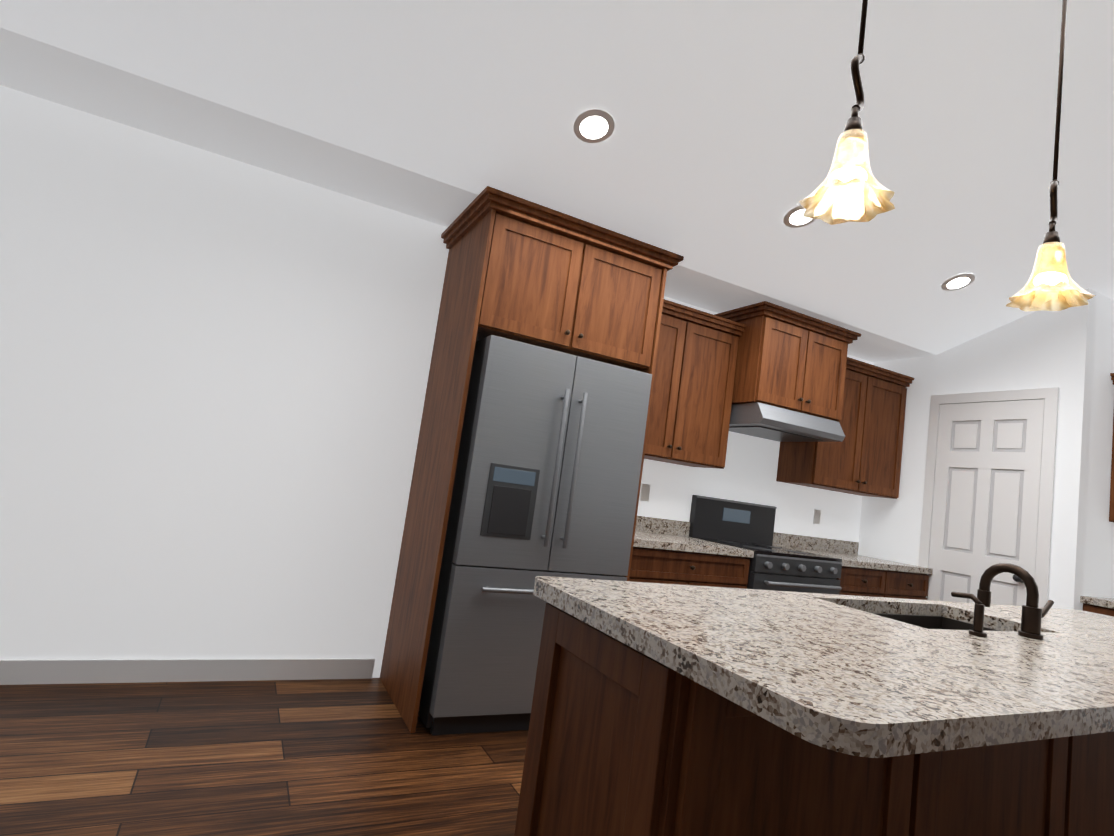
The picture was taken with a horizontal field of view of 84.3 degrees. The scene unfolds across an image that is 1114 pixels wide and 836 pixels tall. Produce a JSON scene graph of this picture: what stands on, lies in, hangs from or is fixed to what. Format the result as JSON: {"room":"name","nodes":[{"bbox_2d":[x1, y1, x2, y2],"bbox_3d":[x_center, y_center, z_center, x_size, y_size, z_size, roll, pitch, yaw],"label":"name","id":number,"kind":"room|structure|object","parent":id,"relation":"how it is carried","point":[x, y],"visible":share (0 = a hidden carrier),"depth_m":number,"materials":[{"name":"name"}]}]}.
{"room":"kitchen","nodes":[
{"label":"kitchen","id":0,"kind":"room"},
{"bbox_2d":[0,678,527,835],"bbox_3d":[0.979,1.302,-0.337,8.810,0.050,8.550,11,-7,-26],"label":"floor","id":1,"kind":"structure","parent":0,"point":[336,757],"depth_m":2.25,"materials":[{"name":"brown wood"}]},
{"bbox_2d":[380,186,683,732],"bbox_3d":[-0.154,0.250,3.326,1.156,2.478,0.755,11,-7,-26],"label":"tall cabinet","id":2,"kind":"object","parent":1,"relation":"on","point":[519,269],"visible":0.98,"depth_m":3.10,"materials":[{"name":"brown wood"}]},
{"bbox_2d":[418,335,651,735],"bbox_3d":[-0.179,0.587,3.246,0.910,1.790,0.800,11,-7,-26],"label":"refrigerator","id":3,"kind":"object","parent":1,"relation":"on","point":[547,472],"visible":0.75,"depth_m":2.87,"materials":[{"name":"silver metal"}]},
{"bbox_2d":[629,548,753,588],"bbox_3d":[0.569,1.204,3.736,0.914,0.880,0.617,11,-7,-26],"label":"base cabinet","id":4,"kind":"object","parent":1,"relation":"on","point":[649,565],"depth_m":3.50,"materials":[{"name":"brown wood"}]},
{"bbox_2d":[633,532,752,555],"bbox_3d":[0.635,0.751,3.777,0.914,0.040,0.632,11,-7,-26],"label":"countertop","id":5,"kind":"structure","parent":4,"relation":"on","point":[641,539],"depth_m":3.58,"materials":[{"name":"beige stone"}]},
{"bbox_2d":[689,495,841,594],"bbox_3d":[1.354,1.183,4.082,0.754,1.210,0.708,11,-7,-26],"label":"range","id":6,"kind":"object","parent":1,"relation":"on","point":[744,525],"visible":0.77,"depth_m":4.08,"materials":[{"name":"black metal"}]},
{"bbox_2d":[514,587,1113,835],"bbox_3d":[1.186,1.089,1.831,2.650,0.879,0.575,11,-7,-26],"label":"kitchen island","id":7,"kind":"object","parent":1,"relation":"on","point":[659,709],"depth_m":1.28,"materials":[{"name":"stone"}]},
{"bbox_2d":[533,591,1113,766],"bbox_3d":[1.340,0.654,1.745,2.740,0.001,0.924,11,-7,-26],"label":"island countertop","id":8,"kind":"structure","parent":7,"relation":"on","point":[851,715],"depth_m":0.92,"materials":[{"name":"beige stone"}]},
{"bbox_2d":[806,603,1065,642],"bbox_3d":[1.145,0.742,1.874,0.684,0.224,0.380,11,-7,-26],"label":"sink","id":9,"kind":"object","parent":8,"relation":"in","point":[936,626],"depth_m":1.68,"materials":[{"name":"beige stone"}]},
{"bbox_2d":[836,568,928,599],"bbox_3d":[2.082,1.494,4.491,0.983,0.880,0.617,11,-7,-26],"label":"base cabinet","id":10,"kind":"object","parent":1,"relation":"on","point":[872,582],"depth_m":4.24,"materials":[{"name":"brown wood"}]},
{"bbox_2d":[772,544,932,575],"bbox_3d":[2.148,1.041,4.532,0.983,0.040,0.632,11,-7,-26],"label":"countertop","id":11,"kind":"structure","parent":10,"relation":"on","point":[848,560],"depth_m":4.35,"materials":[{"name":"beige stone"}]},
{"bbox_2d":[1082,604,1113,616],"bbox_3d":[3.618,1.595,3.427,0.617,0.880,0.933,11,-7,-26],"label":"base cabinet","id":12,"kind":"object","parent":1,"relation":"on","point":[1086,607],"depth_m":3.68,"materials":[{"name":"brown wood"}]},
{"bbox_2d":[1080,596,1113,607],"bbox_3d":[3.762,1.134,3.299,0.632,0.040,1.322,11,-7,-26],"label":"countertop","id":13,"kind":"structure","parent":12,"relation":"on","point":[1100,602],"depth_m":3.69,"materials":[{"name":"beige stone"}]},
{"bbox_2d":[0,85,873,677],"bbox_3d":[-0.707,0.170,3.543,8.870,2.530,0.120,11,-7,-26],"label":"wall","id":14,"kind":"structure","parent":0,"point":[214,371],"depth_m":2.98,"materials":[{"name":"paint"}]},
{"bbox_2d":[0,659,374,684],"bbox_3d":[-2.779,0.993,2.391,4.078,0.100,0.013,11,-7,-26],"label":"baseboard","id":15,"kind":"structure","parent":14,"relation":"attached to","point":[52,671],"depth_m":2.88,"materials":[{"name":"white wood"}]},
{"bbox_2d":[640,484,650,501],"bbox_3d":[0.590,0.499,4.114,0.070,0.115,0.005,11,-7,-26],"label":"outlet","id":16,"kind":"object","parent":14,"relation":"attached to","point":[645,492],"visible":1,"depth_m":4.11,"materials":[{"name":"white plastic"}]},
{"bbox_2d":[644,303,739,468],"bbox_3d":[0.691,-0.189,4.004,0.894,0.915,0.337,11,-7,-26],"label":"upper cabinet","id":17,"kind":"object","parent":14,"relation":"attached to","point":[710,369],"depth_m":3.91,"materials":[{"name":"brown wood"}]},
{"bbox_2d":[635,516,858,555],"bbox_3d":[1.279,0.840,4.442,2.664,0.100,0.020,11,-7,-26],"label":"backsplash","id":18,"kind":"structure","parent":14,"relation":"attached to","point":[643,524],"depth_m":4.65,"materials":[{"name":"beige stone"}]},
{"bbox_2d":[716,307,851,422],"bbox_3d":[1.524,-0.319,4.318,0.799,0.585,0.537,11,-7,-26],"label":"upper cabinet","id":19,"kind":"object","parent":14,"relation":"attached to","point":[786,362],"depth_m":4.05,"materials":[{"name":"brown wood"}]},
{"bbox_2d":[729,402,844,441],"bbox_3d":[1.485,0.042,4.256,0.756,0.145,0.589,11,-7,-26],"label":"range hood","id":20,"kind":"object","parent":19,"relation":"attached to","point":[765,421],"visible":0.83,"depth_m":4.04,"materials":[{"name":"silver metal"}]},
{"bbox_2d":[813,509,820,524],"bbox_3d":[2.045,0.778,4.840,0.070,0.115,0.005,11,-7,-26],"label":"outlet","id":21,"kind":"object","parent":14,"relation":"attached to","point":[817,516],"visible":1,"depth_m":4.84,"materials":[{"name":"white plastic"}]},
{"bbox_2d":[776,363,911,498],"bbox_3d":[2.222,0.104,4.768,0.963,0.915,0.337,11,-7,-26],"label":"upper cabinet","id":22,"kind":"object","parent":14,"relation":"attached to","point":[867,462],"depth_m":4.63,"materials":[{"name":"brown wood"}]},
{"bbox_2d":[0,0,1113,362],"bbox_3d":[1.551,-2.590,0.092,8.880,2.803,8.550,11,-7,-26],"label":"ceiling","id":23,"kind":"structure","parent":0,"point":[710,158],"depth_m":2.67,"materials":[{"name":"paint"}]},
{"bbox_2d":[573,109,614,142],"bbox_3d":[0.163,-1.283,2.712,0.184,0.059,0.174,11,-7,-26],"label":"recessed light","id":24,"kind":"object","parent":23,"relation":"in","point":[594,125],"visible":1,"depth_m":2.70,"materials":[{"name":"white"}]},
{"bbox_2d":[783,205,815,227],"bbox_3d":[1.296,-1.070,3.266,0.184,0.059,0.174,11,-7,-26],"label":"recessed light","id":25,"kind":"object","parent":23,"relation":"in","point":[795,217],"visible":0.75,"depth_m":3.28,"materials":[{"name":"white"}]},
{"bbox_2d":[798,0,894,224],"bbox_3d":[0.773,-1.141,1.525,0.216,1.292,0.216,11,-7,-26],"label":"pendant light","id":26,"kind":"object","parent":23,"relation":"hanging from","point":[850,188],"visible":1,"depth_m":1.47,"materials":[{"name":"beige glass"}]},
{"bbox_2d":[941,274,974,290],"bbox_3d":[2.506,-0.847,3.848,0.184,0.059,0.174,11,-7,-26],"label":"recessed light","id":27,"kind":"object","parent":23,"relation":"in","point":[956,282],"visible":1,"depth_m":3.84,"materials":[{"name":"white"}]},
{"bbox_2d":[1006,0,1095,311],"bbox_3d":[1.567,-0.989,1.921,0.216,1.292,0.216,11,-7,-26],"label":"pendant light","id":28,"kind":"object","parent":23,"relation":"hanging from","point":[1051,285],"visible":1,"depth_m":1.87,"materials":[{"name":"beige glass"}]},
{"bbox_2d":[858,288,1096,609],"bbox_3d":[2.909,0.605,4.460,0.100,2.851,1.480,11,-7,-26],"label":"wall","id":29,"kind":"structure","parent":0,"point":[1041,349],"depth_m":4.19,"materials":[{"name":"paint"}]},
{"bbox_2d":[918,387,1058,606],"bbox_3d":[2.867,0.898,4.207,0.091,2.210,0.825,11,-7,-26],"label":"pantry door","id":30,"kind":"structure","parent":29,"relation":"in","point":[988,493],"depth_m":4.23,"materials":[{"name":"white wood"}]},
{"bbox_2d":[1082,292,1113,609],"bbox_3d":[3.529,0.642,3.999,0.600,2.851,0.100,11,-7,-26],"label":"wall","id":31,"kind":"structure","parent":0,"point":[1098,578],"depth_m":3.93,"materials":[{"name":"paint"}]},
{"bbox_3d":[5.205,-0.497,1.894,0.120,5.115,8.200,11,-7,-26],"label":"wall","id":32,"kind":"structure","parent":0,"visible":0},
{"bbox_2d":[1109,377,1113,521],"bbox_3d":[3.937,0.222,3.634,0.337,0.915,0.940,11,-7,-26],"label":"upper cabinet","id":33,"kind":"object","parent":32,"relation":"attached to","point":[1111,512],"depth_m":3.95,"materials":[{"name":"brown wood"}]}
]}

